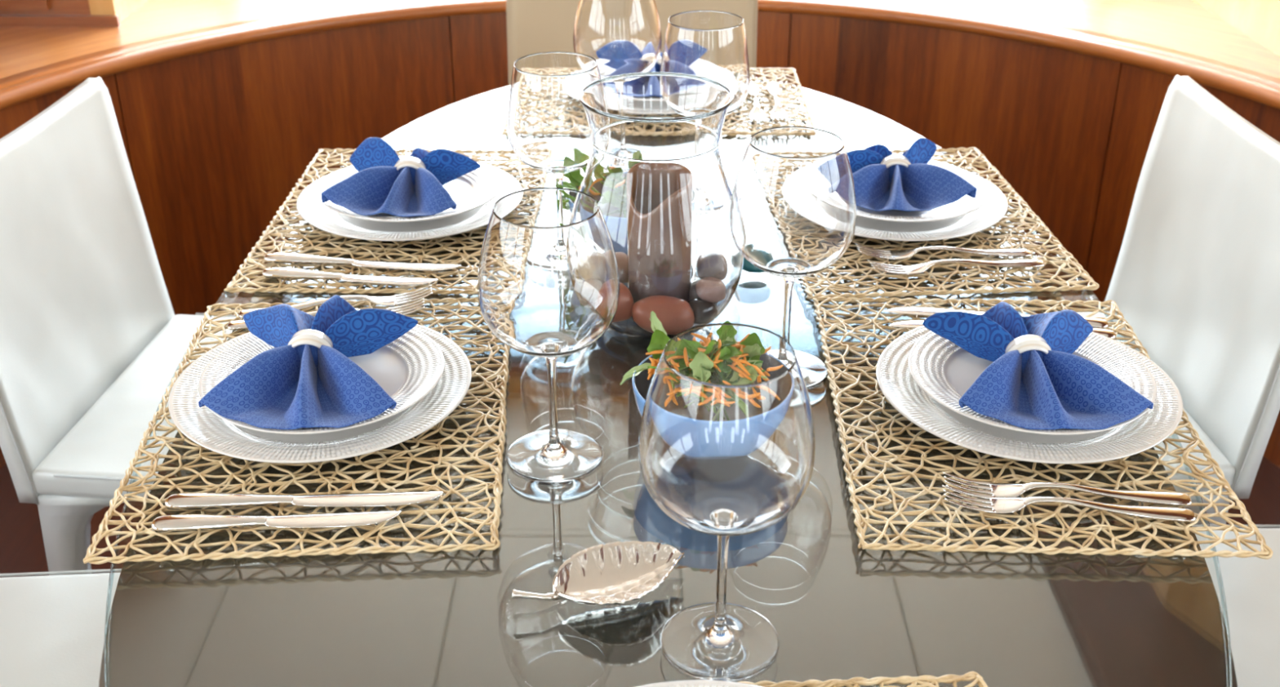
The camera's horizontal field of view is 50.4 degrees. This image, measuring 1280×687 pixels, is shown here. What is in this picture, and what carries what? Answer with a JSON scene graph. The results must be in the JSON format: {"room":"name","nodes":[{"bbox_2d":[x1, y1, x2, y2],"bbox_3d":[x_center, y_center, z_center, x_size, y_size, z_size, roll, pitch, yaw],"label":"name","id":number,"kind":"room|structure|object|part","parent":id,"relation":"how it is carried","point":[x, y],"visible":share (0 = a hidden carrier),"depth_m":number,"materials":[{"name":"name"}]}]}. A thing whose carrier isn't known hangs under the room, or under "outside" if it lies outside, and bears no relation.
{"room":"dining room","nodes":[
{"label":"dining room","id":0,"kind":"room"},
{"bbox_2d":[88,0,149,22],"bbox_3d":[-1.095,-1.203,2.981,0.050,2.130,0.865,0,28,0],"label":"wall","id":1,"kind":"structure","parent":0,"point":[124,8],"depth_m":2.78,"materials":[{"name":"beige paint"}]},
{"bbox_2d":[0,0,90,14],"bbox_3d":[-1.510,-1.012,2.621,0.780,2.130,0.050,0,28,0],"label":"door frame","id":2,"kind":"structure","parent":1,"relation":"attached to","point":[57,6],"depth_m":2.77,"materials":[{"name":"brown wood"}]},
{"bbox_2d":[0,11,1279,468],"bbox_3d":[0.000,0.105,2.096,2.560,0.645,2.512,0,28,0],"label":"wall","id":3,"kind":"structure","parent":0,"point":[215,142],"depth_m":2.87,"materials":[{"name":"brown wood"}]},
{"bbox_2d":[0,0,50,9],"bbox_3d":[-1.490,-0.752,2.744,0.580,0.145,0.050,0,28,0],"label":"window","id":4,"kind":"structure","parent":3,"relation":"in","point":[4,4],"depth_m":2.75,"materials":[{"name":"brown wood"}]},
{"bbox_2d":[0,0,1279,109],"bbox_3d":[0.000,-0.195,1.947,2.600,0.030,2.534,0,28,0],"label":"trim","id":5,"kind":"structure","parent":3,"relation":"attached to","point":[25,86],"depth_m":2.73,"materials":[{"name":"brown wood"}]},
{"bbox_2d":[1192,0,1279,56],"bbox_3d":[1.570,-1.052,2.696,0.760,2.130,1.510,0,28,0],"label":"window","id":6,"kind":"structure","parent":3,"relation":"attached to","point":[1260,20],"depth_m":2.68,"materials":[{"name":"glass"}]},
{"bbox_2d":[0,456,1279,577],"bbox_3d":[0.000,0.804,1.528,4.000,0.060,5.350,0,28,0],"label":"floor","id":7,"kind":"structure","parent":0,"point":[22,548],"depth_m":2.40,"materials":[{"name":"brown wood"}]},
{"bbox_2d":[0,568,121,686],"bbox_3d":[-0.598,0.397,1.340,0.532,0.835,0.454,-2,28,-4],"label":"dining chair","id":8,"kind":"object","parent":7,"relation":"on","point":[52,627],"visible":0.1,"depth_m":1.43,"materials":[{"name":"white leather"}]},
{"bbox_2d":[0,76,239,575],"bbox_3d":[-0.533,0.105,1.893,0.532,0.835,0.454,3,28,5],"label":"dining chair","id":9,"kind":"object","parent":7,"relation":"on","point":[92,340],"visible":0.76,"depth_m":1.80,"materials":[{"name":"white leather"}]},
{"bbox_3d":[-0.712,0.373,1.823,0.160,0.426,0.042,3,28,5],"label":"leg","id":10,"kind":"part","parent":9,"relation":"part of","materials":[{"name":"white leather"}]},
{"bbox_3d":[-0.766,-0.089,1.818,0.064,0.418,0.450,3,28,5],"label":"backrest","id":11,"kind":"part","parent":9,"relation":"part of","materials":[{"name":"white leather"}]},
{"bbox_3d":[-0.509,0.084,1.878,0.465,0.037,0.450,3,28,5],"label":"seat","id":12,"kind":"part","parent":9,"relation":"part of","materials":[{"name":"white leather"}]},
{"bbox_2d":[506,0,757,93],"bbox_3d":[-0.015,-0.223,2.514,0.479,0.835,0.532,0,28,0],"label":"dining chair","id":13,"kind":"object","parent":7,"relation":"on","point":[533,26],"visible":0.15,"depth_m":2.58,"materials":[{"name":"beige leather"}]},
{"bbox_2d":[98,88,1237,686],"bbox_3d":[0.020,0.299,1.628,0.982,0.740,1.846,0,28,0],"label":"dining table","id":14,"kind":"object","parent":7,"relation":"on","point":[837,609],"visible":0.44,"depth_m":1.07,"materials":[{"name":"clear glass"}]},
{"bbox_2d":[83,297,510,564],"bbox_3d":[-0.290,0.061,1.279,0.330,0.006,0.460,-2,28,-3],"label":"placemat","id":15,"kind":"object","parent":14,"relation":"on","point":[348,548],"visible":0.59,"depth_m":1.18,"materials":[{"name":"wicker"}]},
{"bbox_2d":[151,511,401,533],"bbox_3d":[-0.296,0.144,1.107,0.199,0.009,0.022,-2,28,-3],"label":"knife","id":16,"kind":"object","parent":15,"relation":"on","point":[183,522],"visible":1,"depth_m":1.10,"materials":[{"name":"silver metal"}]},
{"bbox_3d":[-0.349,0.145,1.105,0.091,0.009,0.020,-2,28,-3],"label":"handle","id":17,"kind":"part","parent":16,"relation":"part of","materials":[{"name":"silver metal"}]},
{"bbox_3d":[-0.250,0.144,1.109,0.109,0.005,0.020,-2,28,-3],"label":"blade","id":18,"kind":"part","parent":16,"relation":"part of","materials":[{"name":"silver metal"}]},
{"bbox_2d":[164,491,443,510],"bbox_3d":[-0.280,0.130,1.134,0.229,0.009,0.022,-1,28,-2],"label":"knife","id":19,"kind":"object","parent":15,"relation":"on","point":[183,501],"visible":1,"depth_m":1.13,"materials":[{"name":"silver metal"}]},
{"bbox_3d":[-0.342,0.131,1.133,0.105,0.009,0.020,-1,28,-2],"label":"handle","id":20,"kind":"part","parent":19,"relation":"part of","materials":[{"name":"silver metal"}]},
{"bbox_3d":[-0.228,0.130,1.135,0.125,0.005,0.020,-1,28,-2],"label":"blade","id":21,"kind":"part","parent":19,"relation":"part of","materials":[{"name":"silver metal"}]},
{"bbox_2d":[168,324,471,463],"bbox_3d":[-0.300,0.043,1.290,0.280,0.017,0.280,22,35,35],"label":"charger plate","id":22,"kind":"object","parent":15,"relation":"on","point":[200,425],"visible":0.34,"depth_m":1.23,"materials":[{"name":"white ceramic"}]},
{"bbox_2d":[198,328,444,434],"bbox_3d":[-0.298,0.032,1.283,0.226,0.016,0.226,15,31,26],"label":"dinner plate","id":23,"kind":"object","parent":22,"relation":"on","point":[408,368],"visible":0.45,"depth_m":1.29,"materials":[{"name":"white ceramic"}]},
{"bbox_2d":[198,294,417,430],"bbox_3d":[-0.306,0.013,1.270,0.181,0.052,0.215,0,28,0],"label":"napkin","id":24,"kind":"object","parent":23,"relation":"on","point":[286,387],"visible":0.98,"depth_m":1.25,"materials":[{"name":"blue fabric"}]},
{"bbox_2d":[287,328,333,348],"bbox_3d":[-0.313,0.008,1.290,0.043,0.043,0.029,2,28,4],"label":"napkin ring","id":25,"kind":"object","parent":24,"relation":"on","point":[314,338],"visible":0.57,"depth_m":1.28,"materials":[{"name":"white ceramic"}]},
{"bbox_2d":[226,298,424,329],"bbox_3d":[-0.329,-0.030,1.431,0.204,0.013,0.025,-5,28,-9],"label":"fork","id":26,"kind":"object","parent":15,"relation":"on","point":[238,324],"visible":0.44,"depth_m":1.43,"materials":[{"name":"silver metal"}]},
{"bbox_3d":[-0.362,-0.028,1.426,0.138,0.013,0.018,-4,28,-8],"label":"handle","id":27,"kind":"part","parent":26,"relation":"part of","materials":[{"name":"silver metal"}]},
{"bbox_2d":[238,284,432,318],"bbox_3d":[-0.325,-0.044,1.457,0.204,0.013,0.025,-6,28,-11],"label":"fork","id":28,"kind":"object","parent":15,"relation":"on","point":[391,300],"visible":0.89,"depth_m":1.46,"materials":[{"name":"silver metal"}]},
{"bbox_3d":[-0.357,-0.041,1.451,0.138,0.013,0.018,-6,28,-10],"label":"handle","id":29,"kind":"part","parent":28,"relation":"part of","materials":[{"name":"silver metal"}]},
{"bbox_2d":[223,148,546,294],"bbox_3d":[-0.292,-0.164,1.704,0.331,0.006,0.461,1,28,1],"label":"placemat","id":30,"kind":"object","parent":14,"relation":"on","point":[472,289],"visible":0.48,"depth_m":1.60,"materials":[{"name":"wicker"}]},
{"bbox_2d":[262,267,437,284],"bbox_3d":[-0.325,-0.074,1.520,0.199,0.009,0.022,3,28,6],"label":"knife","id":31,"kind":"object","parent":30,"relation":"on","point":[271,273],"visible":1,"depth_m":1.52,"materials":[{"name":"silver metal"}]},
{"bbox_3d":[-0.379,-0.078,1.527,0.091,0.009,0.020,3,28,6],"label":"handle","id":32,"kind":"part","parent":31,"relation":"part of","materials":[{"name":"silver metal"}]},
{"bbox_3d":[-0.281,-0.071,1.515,0.109,0.005,0.020,3,28,6],"label":"blade","id":33,"kind":"part","parent":31,"relation":"part of","materials":[{"name":"silver metal"}]},
{"bbox_2d":[263,253,461,271],"bbox_3d":[-0.319,-0.093,1.555,0.229,0.009,0.022,3,28,6],"label":"knife","id":34,"kind":"object","parent":30,"relation":"on","point":[282,258],"visible":1,"depth_m":1.55,"materials":[{"name":"silver metal"}]},
{"bbox_3d":[-0.380,-0.097,1.563,0.105,0.009,0.020,3,28,6],"label":"handle","id":35,"kind":"part","parent":34,"relation":"part of","materials":[{"name":"silver metal"}]},
{"bbox_3d":[-0.267,-0.089,1.549,0.125,0.005,0.020,3,28,6],"label":"blade","id":36,"kind":"part","parent":34,"relation":"part of","materials":[{"name":"silver metal"}]},
{"bbox_2d":[296,162,522,241],"bbox_3d":[-0.288,-0.178,1.710,0.280,0.017,0.280,22,35,35],"label":"charger plate","id":37,"kind":"object","parent":30,"relation":"on","point":[309,206],"visible":0.41,"depth_m":1.65,"materials":[{"name":"white ceramic"}]},
{"bbox_2d":[318,155,502,222],"bbox_3d":[-0.286,-0.190,1.703,0.226,0.016,0.226,15,31,26],"label":"dinner plate","id":38,"kind":"object","parent":37,"relation":"on","point":[472,190],"visible":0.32,"depth_m":1.70,"materials":[{"name":"white ceramic"}]},
{"bbox_2d":[320,137,480,217],"bbox_3d":[-0.294,-0.204,1.675,0.182,0.055,0.168,0,28,0],"label":"napkin","id":39,"kind":"object","parent":38,"relation":"on","point":[377,187],"visible":0.98,"depth_m":1.67,"materials":[{"name":"blue fabric"}]},
{"bbox_2d":[394,156,426,170],"bbox_3d":[-0.289,-0.213,1.707,0.043,0.043,0.029,2,28,4],"label":"napkin ring","id":40,"kind":"object","parent":39,"relation":"on","point":[409,162],"visible":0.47,"depth_m":1.69,"materials":[{"name":"white ceramic"}]},
{"bbox_2d":[477,187,619,482],"bbox_3d":[-0.076,-0.005,1.156,0.118,0.239,0.118,-8,29,-15],"label":"wine glass","id":41,"kind":"object","parent":14,"relation":"on","point":[548,279],"visible":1,"depth_m":1.09,"materials":[{"name":"clear glass"}]},
{"bbox_2d":[477,187,619,358],"bbox_3d":[-0.076,-0.053,1.130,0.118,0.132,0.118,0,28,0],"label":"bowl","id":42,"kind":"object","parent":41,"relation":"on","point":[548,279],"depth_m":1.09,"materials":[{"name":"clear glass"}]},
{"bbox_3d":[-0.076,0.042,1.180,0.020,0.094,0.020,0,28,0],"label":"stem","id":43,"kind":"part","parent":41,"relation":"part of","materials":[{"name":"clear glass"}]},
{"bbox_2d":[507,51,600,187],"bbox_3d":[-0.092,-0.203,1.538,0.111,0.232,0.111,8,29,15],"label":"wine glass","id":44,"kind":"object","parent":14,"relation":"on","point":[548,131],"visible":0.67,"depth_m":1.47,"materials":[{"name":"clear glass"}]},
{"bbox_3d":[-0.092,-0.160,1.561,0.020,0.094,0.020,0,28,0],"label":"stem","id":45,"kind":"part","parent":44,"relation":"part of","materials":[{"name":"clear glass"}]},
{"bbox_2d":[511,541,684,605],"bbox_3d":[-0.026,0.182,1.031,0.140,0.021,0.073,-12,30,-21],"label":"dish","id":46,"kind":"object","parent":14,"relation":"on","point":[615,573],"visible":1,"depth_m":1.05,"materials":[{"name":"silver metal"}]},
{"bbox_3d":[-0.077,0.190,1.025,0.039,0.013,0.008,-4,28,-8],"label":"stem","id":47,"kind":"part","parent":46,"relation":"part of","materials":[{"name":"silver metal"}]},
{"bbox_2d":[573,0,662,79],"bbox_3d":[-0.030,-0.363,1.833,0.118,0.239,0.118,-8,29,-15],"label":"wine glass","id":48,"kind":"object","parent":14,"relation":"on","point":[624,37],"visible":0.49,"depth_m":1.76,"materials":[{"name":"clear glass"}]},
{"bbox_2d":[631,355,655,417],"bbox_3d":[0.066,0.061,1.214,0.145,0.067,0.145,0,28,0],"label":"salad bowl","id":49,"kind":"object","parent":14,"relation":"on","point":[640,383],"visible":0.03,"depth_m":1.22,"materials":[{"name":"blue ceramic"}]},
{"bbox_2d":[620,363,651,385],"bbox_3d":[0.012,0.027,1.211,0.059,0.020,0.018,1,28,1],"label":"salad leaf","id":50,"kind":"object","parent":49,"relation":"in","point":[641,368],"visible":0.67,"depth_m":1.21,"materials":[{"name":"green food"}]},
{"bbox_2d":[647,358,655,373],"bbox_3d":[0.011,0.020,1.194,0.006,0.009,0.016,5,28,9],"label":"carrot shred","id":51,"kind":"object","parent":49,"relation":"in","point":[653,362],"visible":0.92,"depth_m":1.19,"materials":[{"name":"orange food"}]},
{"bbox_2d":[647,358,659,380],"bbox_3d":[0.013,0.022,1.200,0.005,0.010,0.028,10,29,18],"label":"carrot shred","id":52,"kind":"object","parent":49,"relation":"in","point":[651,374],"visible":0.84,"depth_m":1.19,"materials":[{"name":"orange food"}]},
{"bbox_2d":[645,350,663,355],"bbox_3d":[0.019,0.009,1.216,0.028,0.007,0.006,1,28,2],"label":"carrot shred","id":53,"kind":"object","parent":49,"relation":"in","point":[655,352],"visible":0.54,"depth_m":1.21,"materials":[{"name":"orange food"}]},
{"bbox_2d":[648,311,666,335],"bbox_3d":[0.025,-0.001,1.226,0.041,0.050,0.021,25,37,38],"label":"salad leaf","id":54,"kind":"object","parent":49,"relation":"in","point":[655,324],"visible":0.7,"depth_m":1.23,"materials":[{"name":"green food"}]},
{"bbox_2d":[646,329,671,359],"bbox_3d":[0.026,0.012,1.208,0.023,0.042,0.043,-16,32,-28],"label":"salad leaf","id":55,"kind":"object","parent":49,"relation":"in","point":[659,340],"visible":0.48,"depth_m":1.22,"materials":[{"name":"green food"}]},
{"bbox_2d":[501,67,814,136],"bbox_3d":[0.028,-0.380,2.113,0.461,0.006,0.331,0,28,0],"label":"placemat","id":56,"kind":"object","parent":14,"relation":"on","point":[772,70],"visible":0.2,"depth_m":2.08,"materials":[{"name":"wicker"}]},
{"bbox_2d":[748,84,766,121],"bbox_3d":[0.176,-0.366,2.067,0.025,0.013,0.204,0,28,1],"label":"fork","id":57,"kind":"object","parent":56,"relation":"on","point":[757,113],"visible":0.96,"depth_m":2.04,"materials":[{"name":"silver metal"}]},
{"bbox_3d":[0.177,-0.382,2.095,0.018,0.013,0.138,1,28,1],"label":"handle","id":58,"kind":"part","parent":57,"relation":"part of","materials":[{"name":"silver metal"}]},
{"bbox_2d":[766,83,788,120],"bbox_3d":[0.208,-0.368,2.071,0.025,0.013,0.204,0,28,1],"label":"fork","id":59,"kind":"object","parent":56,"relation":"on","point":[773,88],"visible":1,"depth_m":2.04,"materials":[{"name":"silver metal"}]},
{"bbox_3d":[0.209,-0.384,2.100,0.018,0.013,0.138,1,28,1],"label":"handle","id":60,"kind":"part","parent":59,"relation":"part of","materials":[{"name":"silver metal"}]},
{"bbox_3d":[0.020,-0.393,2.117,0.280,0.017,0.280,0,28,0],"label":"charger plate","id":61,"kind":"object","parent":56,"relation":"on","visible":0},
{"bbox_3d":[0.022,-0.405,2.109,0.226,0.016,0.226,-11,30,-20],"label":"dinner plate","id":62,"kind":"object","parent":61,"relation":"on","visible":0},
{"bbox_2d":[649,51,662,71],"bbox_3d":[0.019,-0.424,2.095,0.183,0.053,0.199,0,28,0],"label":"napkin","id":63,"kind":"object","parent":62,"relation":"on","point":[656,68],"visible":0.02,"depth_m":2.10,"materials":[{"name":"blue fabric"}]},
{"bbox_2d":[657,56,662,65],"bbox_3d":[0.020,-0.426,2.111,0.043,0.043,0.029,2,28,4],"label":"napkin ring","id":64,"kind":"object","parent":63,"relation":"on","point":[660,59],"visible":0.05,"depth_m":2.10,"materials":[{"name":"white ceramic"}]},
{"bbox_2d":[578,71,744,339],"bbox_3d":[0.016,-0.137,1.398,0.186,0.246,0.186,-13,31,-23],"label":"glass vase","id":65,"kind":"object","parent":14,"relation":"on","point":[655,173],"visible":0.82,"depth_m":1.33,"materials":[{"name":"clear glass"}]},
{"bbox_2d":[660,10,749,115],"bbox_3d":[0.080,-0.290,1.702,0.111,0.232,0.111,10,29,18],"label":"wine glass","id":66,"kind":"object","parent":14,"relation":"on","point":[708,44],"visible":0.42,"depth_m":1.63,"materials":[{"name":"clear glass"}]},
{"bbox_2d":[638,323,815,681],"bbox_3d":[0.058,0.112,0.935,0.118,0.239,0.118,-8,29,-15],"label":"wine glass","id":67,"kind":"object","parent":14,"relation":"on","point":[726,446],"visible":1,"depth_m":0.88,"materials":[{"name":"clear glass"}]},
{"bbox_3d":[0.058,0.158,0.959,0.020,0.094,0.020,0,28,0],"label":"stem","id":68,"kind":"part","parent":67,"relation":"part of","materials":[{"name":"clear glass"}]},
{"bbox_2d":[638,323,815,536],"bbox_3d":[0.058,0.064,0.909,0.118,0.132,0.118,0,28,0],"label":"bowl","id":69,"kind":"object","parent":67,"relation":"on","point":[726,446],"depth_m":0.87,"materials":[{"name":"clear glass"}]},
{"bbox_2d":[742,257,764,272],"bbox_3d":[0.131,-0.095,1.559,0.042,0.021,0.039,0,28,0],"label":"oval stone","id":70,"kind":"object","parent":14,"relation":"on","point":[748,267],"visible":0.27,"depth_m":1.54,"materials":[{"name":"teal stone"}]},
{"bbox_2d":[729,126,856,389],"bbox_3d":[0.143,-0.079,1.294,0.118,0.239,0.118,8,29,15],"label":"wine glass","id":71,"kind":"object","parent":14,"relation":"on","point":[793,207],"visible":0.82,"depth_m":1.23,"materials":[{"name":"clear glass"}]},
{"bbox_3d":[0.143,-0.032,1.319,0.020,0.094,0.020,0,28,0],"label":"stem","id":72,"kind":"part","parent":71,"relation":"part of","materials":[{"name":"clear glass"}]},
{"bbox_2d":[729,126,856,278],"bbox_3d":[0.143,-0.126,1.269,0.118,0.132,0.118,0,28,0],"label":"bowl","id":73,"kind":"object","parent":71,"relation":"on","point":[793,207],"depth_m":1.23,"materials":[{"name":"clear glass"}]},
{"bbox_2d":[738,671,987,686],"bbox_3d":[0.021,0.315,0.799,0.460,0.006,0.330,-2,28,-3],"label":"placemat","id":74,"kind":"object","parent":14,"relation":"on","point":[925,681],"visible":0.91,"depth_m":0.95,"materials":[{"name":"wicker"}]},
{"bbox_2d":[635,680,762,686],"bbox_3d":[0.040,0.301,0.803,0.280,0.017,0.280,22,35,35],"label":"charger plate","id":75,"kind":"object","parent":74,"relation":"on","point":[687,683],"visible":1,"depth_m":0.92,"materials":[{"name":"white ceramic"}]},
{"bbox_2d":[800,146,1099,299],"bbox_3d":[0.330,-0.162,1.701,0.330,0.006,0.460,-2,28,-4],"label":"placemat","id":76,"kind":"object","parent":14,"relation":"on","point":[1033,247],"visible":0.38,"depth_m":1.56,"materials":[{"name":"wicker"}]},
{"bbox_2d":[853,172,1008,241],"bbox_3d":[0.318,-0.178,1.710,0.280,0.017,0.280,22,35,35],"label":"charger plate","id":77,"kind":"object","parent":76,"relation":"on","point":[994,209],"visible":0.3,"depth_m":1.65,"materials":[{"name":"white ceramic"}]},
{"bbox_2d":[856,160,988,222],"bbox_3d":[0.320,-0.190,1.703,0.226,0.016,0.226,15,31,26],"label":"dinner plate","id":78,"kind":"object","parent":77,"relation":"on","point":[966,204],"visible":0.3,"depth_m":1.65,"materials":[{"name":"white ceramic"}]},
{"bbox_2d":[847,137,977,212],"bbox_3d":[0.317,-0.208,1.682,0.184,0.057,0.157,0,28,0],"label":"napkin","id":79,"kind":"object","parent":78,"relation":"on","point":[921,186],"visible":0.88,"depth_m":1.67,"materials":[{"name":"blue fabric"}]},
{"bbox_2d":[880,154,911,168],"bbox_3d":[0.322,-0.217,1.714,0.043,0.043,0.029,2,28,4],"label":"napkin ring","id":80,"kind":"object","parent":79,"relation":"on","point":[891,160],"visible":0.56,"depth_m":1.70,"materials":[{"name":"white ceramic"}]},
{"bbox_2d":[855,244,1031,259],"bbox_3d":[0.353,-0.107,1.577,0.204,0.013,0.025,-1,28,-2],"label":"fork","id":81,"kind":"object","parent":76,"relation":"on","point":[903,254],"visible":1,"depth_m":1.57,"materials":[{"name":"silver metal"}]},
{"bbox_3d":[0.386,-0.108,1.578,0.138,0.013,0.018,-1,28,-2],"label":"handle","id":82,"kind":"part","parent":81,"relation":"part of","materials":[{"name":"silver metal"}]},
{"bbox_2d":[867,258,1044,275],"bbox_3d":[0.361,-0.090,1.544,0.204,0.013,0.025,-3,28,-6],"label":"fork","id":83,"kind":"object","parent":76,"relation":"on","point":[920,268],"visible":1,"depth_m":1.54,"materials":[{"name":"silver metal"}]},
{"bbox_3d":[0.393,-0.092,1.548,0.138,0.013,0.018,-3,28,-6],"label":"handle","id":84,"kind":"part","parent":83,"relation":"part of","materials":[{"name":"silver metal"}]},
{"bbox_2d":[812,296,1273,559],"bbox_3d":[0.346,0.060,1.282,0.331,0.006,0.461,1,28,2],"label":"placemat","id":85,"kind":"object","parent":14,"relation":"on","point":[1266,553],"visible":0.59,"depth_m":1.18,"materials":[{"name":"wicker"}]},
{"bbox_2d":[885,306,1108,328],"bbox_3d":[0.375,-0.029,1.435,0.229,0.009,0.022,4,28,8],"label":"knife","id":86,"kind":"object","parent":85,"relation":"on","point":[1100,323],"visible":0.47,"depth_m":1.44,"materials":[{"name":"silver metal"}]},
{"bbox_3d":[0.324,-0.033,1.444,0.125,0.005,0.020,4,28,8],"label":"blade","id":87,"kind":"part","parent":86,"relation":"part of","materials":[{"name":"silver metal"}]},
{"bbox_3d":[0.436,-0.024,1.425,0.105,0.009,0.020,4,28,8],"label":"handle","id":88,"kind":"part","parent":86,"relation":"part of","materials":[{"name":"silver metal"}]},
{"bbox_2d":[889,320,1115,339],"bbox_3d":[0.375,-0.016,1.410,0.229,0.009,0.022,3,28,6],"label":"knife","id":89,"kind":"object","parent":85,"relation":"on","point":[1110,334],"visible":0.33,"depth_m":1.41,"materials":[{"name":"silver metal"}]},
{"bbox_3d":[0.323,-0.019,1.417,0.125,0.005,0.020,3,28,6],"label":"blade","id":90,"kind":"part","parent":89,"relation":"part of","materials":[{"name":"silver metal"}]},
{"bbox_3d":[0.436,-0.012,1.402,0.105,0.009,0.020,3,28,6],"label":"handle","id":91,"kind":"part","parent":89,"relation":"part of","materials":[{"name":"silver metal"}]},
{"bbox_2d":[875,325,1182,464],"bbox_3d":[0.365,0.044,1.289,0.287,0.017,0.287,0,28,0],"label":"charger plate","id":92,"kind":"object","parent":85,"relation":"on","point":[895,381],"visible":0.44,"depth_m":1.23,"materials":[{"name":"white ceramic"}]},
{"bbox_2d":[907,331,1157,435],"bbox_3d":[0.367,0.033,1.282,0.226,0.016,0.226,15,31,26],"label":"dinner plate","id":93,"kind":"object","parent":92,"relation":"on","point":[942,369],"visible":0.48,"depth_m":1.29,"materials":[{"name":"white ceramic"}]},
{"bbox_2d":[922,302,1153,430],"bbox_3d":[0.368,0.015,1.265,0.180,0.051,0.203,0,28,0],"label":"napkin","id":94,"kind":"object","parent":93,"relation":"on","point":[1059,388],"visible":0.96,"depth_m":1.24,"materials":[{"name":"blue fabric"}]},
{"bbox_2d":[1004,334,1051,354],"bbox_3d":[0.366,0.013,1.280,0.043,0.043,0.029,2,28,4],"label":"napkin ring","id":95,"kind":"object","parent":94,"relation":"on","point":[1023,344],"visible":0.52,"depth_m":1.27,"materials":[{"name":"white ceramic"}]},
{"bbox_2d":[942,471,1191,506],"bbox_3d":[0.358,0.123,1.141,0.204,0.013,0.025,2,28,4],"label":"fork","id":96,"kind":"object","parent":85,"relation":"on","point":[997,490],"visible":1,"depth_m":1.14,"materials":[{"name":"silver metal"}]},
{"bbox_3d":[0.391,0.124,1.139,0.138,0.013,0.018,2,28,4],"label":"handle","id":97,"kind":"part","parent":96,"relation":"part of","materials":[{"name":"silver metal"}]},
{"bbox_2d":[942,484,1195,522],"bbox_3d":[0.353,0.133,1.122,0.204,0.013,0.025,3,28,5],"label":"fork","id":98,"kind":"object","parent":85,"relation":"on","point":[997,504],"visible":1,"depth_m":1.12,"materials":[{"name":"silver metal"}]},
{"bbox_3d":[0.386,0.135,1.119,0.138,0.013,0.018,3,28,5],"label":"handle","id":99,"kind":"part","parent":98,"relation":"part of","materials":[{"name":"silver metal"}]},
{"bbox_3d":[-0.008,-0.146,1.604,0.154,0.069,0.154,0,28,0],"label":"salad bowl","id":100,"kind":"object","parent":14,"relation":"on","visible":0},
{"bbox_2d":[554,181,578,191],"bbox_3d":[-0.076,-0.176,1.574,0.048,0.030,0.014,-23,36,-37],"label":"salad leaf","id":101,"kind":"object","parent":100,"relation":"in","point":[566,184],"visible":0.7,"depth_m":1.57,"materials":[{"name":"green food"}]},
{"bbox_2d":[564,168,583,186],"bbox_3d":[-0.072,-0.195,1.587,0.029,0.036,0.055,-15,32,-27],"label":"salad leaf","id":102,"kind":"object","parent":100,"relation":"in","point":[575,178],"visible":0.39,"depth_m":1.60,"materials":[{"name":"green food"}]},
{"bbox_2d":[1075,75,1279,524],"bbox_3d":[0.526,0.098,1.906,0.532,0.835,0.454,-2,28,-4],"label":"dining chair","id":103,"kind":"object","parent":7,"relation":"on","point":[1196,277],"visible":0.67,"depth_m":1.81,"materials":[{"name":"white leather"}]},
{"bbox_3d":[0.501,0.076,1.892,0.465,0.037,0.450,-2,28,-4],"label":"seat","id":104,"kind":"part","parent":103,"relation":"part of","materials":[{"name":"white leather"}]},
{"bbox_3d":[0.699,0.368,1.833,0.160,0.426,0.042,-2,28,-4],"label":"leg","id":105,"kind":"part","parent":103,"relation":"part of","materials":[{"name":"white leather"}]},
{"bbox_2d":[1191,524,1279,686],"bbox_3d":[0.622,0.357,1.416,0.532,0.835,0.454,0,28,0],"label":"dining chair","id":106,"kind":"object","parent":7,"relation":"on","point":[1251,585],"visible":0.07,"depth_m":1.47,"materials":[{"name":"white leather"}]},
{"label":"salad leaf","id":107,"kind":"object","parent":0,"visible":0},
{"label":"salad leaf","id":108,"kind":"object","parent":107,"relation":"on","visible":0},
{"bbox_2d":[647,365,657,368],"bbox_3d":[0.029,0.019,1.178,0.054,0.017,0.019,-12,30,-22],"label":"salad leaf","id":109,"kind":"object","parent":108,"relation":"on","point":[648,366],"visible":0.05,"depth_m":1.16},
{"bbox_3d":[-1.940,-0.014,0.680,0.080,2.180,4.415,0,28,0],"label":"wall","id":110,"kind":"structure","parent":0,"visible":0},
{"bbox_2d":[0,14,120,26],"bbox_3d":[-1.481,-0.658,2.771,0.838,0.020,0.016,0,28,0],"label":"trim","id":111,"kind":"structure","parent":110,"relation":"attached to","point":[6,20],"depth_m":2.76,"materials":[{"name":"brown wood"}]},
{"bbox_2d":[0,0,1279,79],"bbox_3d":[0.000,-0.309,2.164,3.800,0.030,3.024,0,28,0],"label":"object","id":112,"kind":"structure","parent":110,"relation":"attached to","point":[1186,26],"depth_m":2.78,"materials":[{"name":"brown wood"}]}
]}

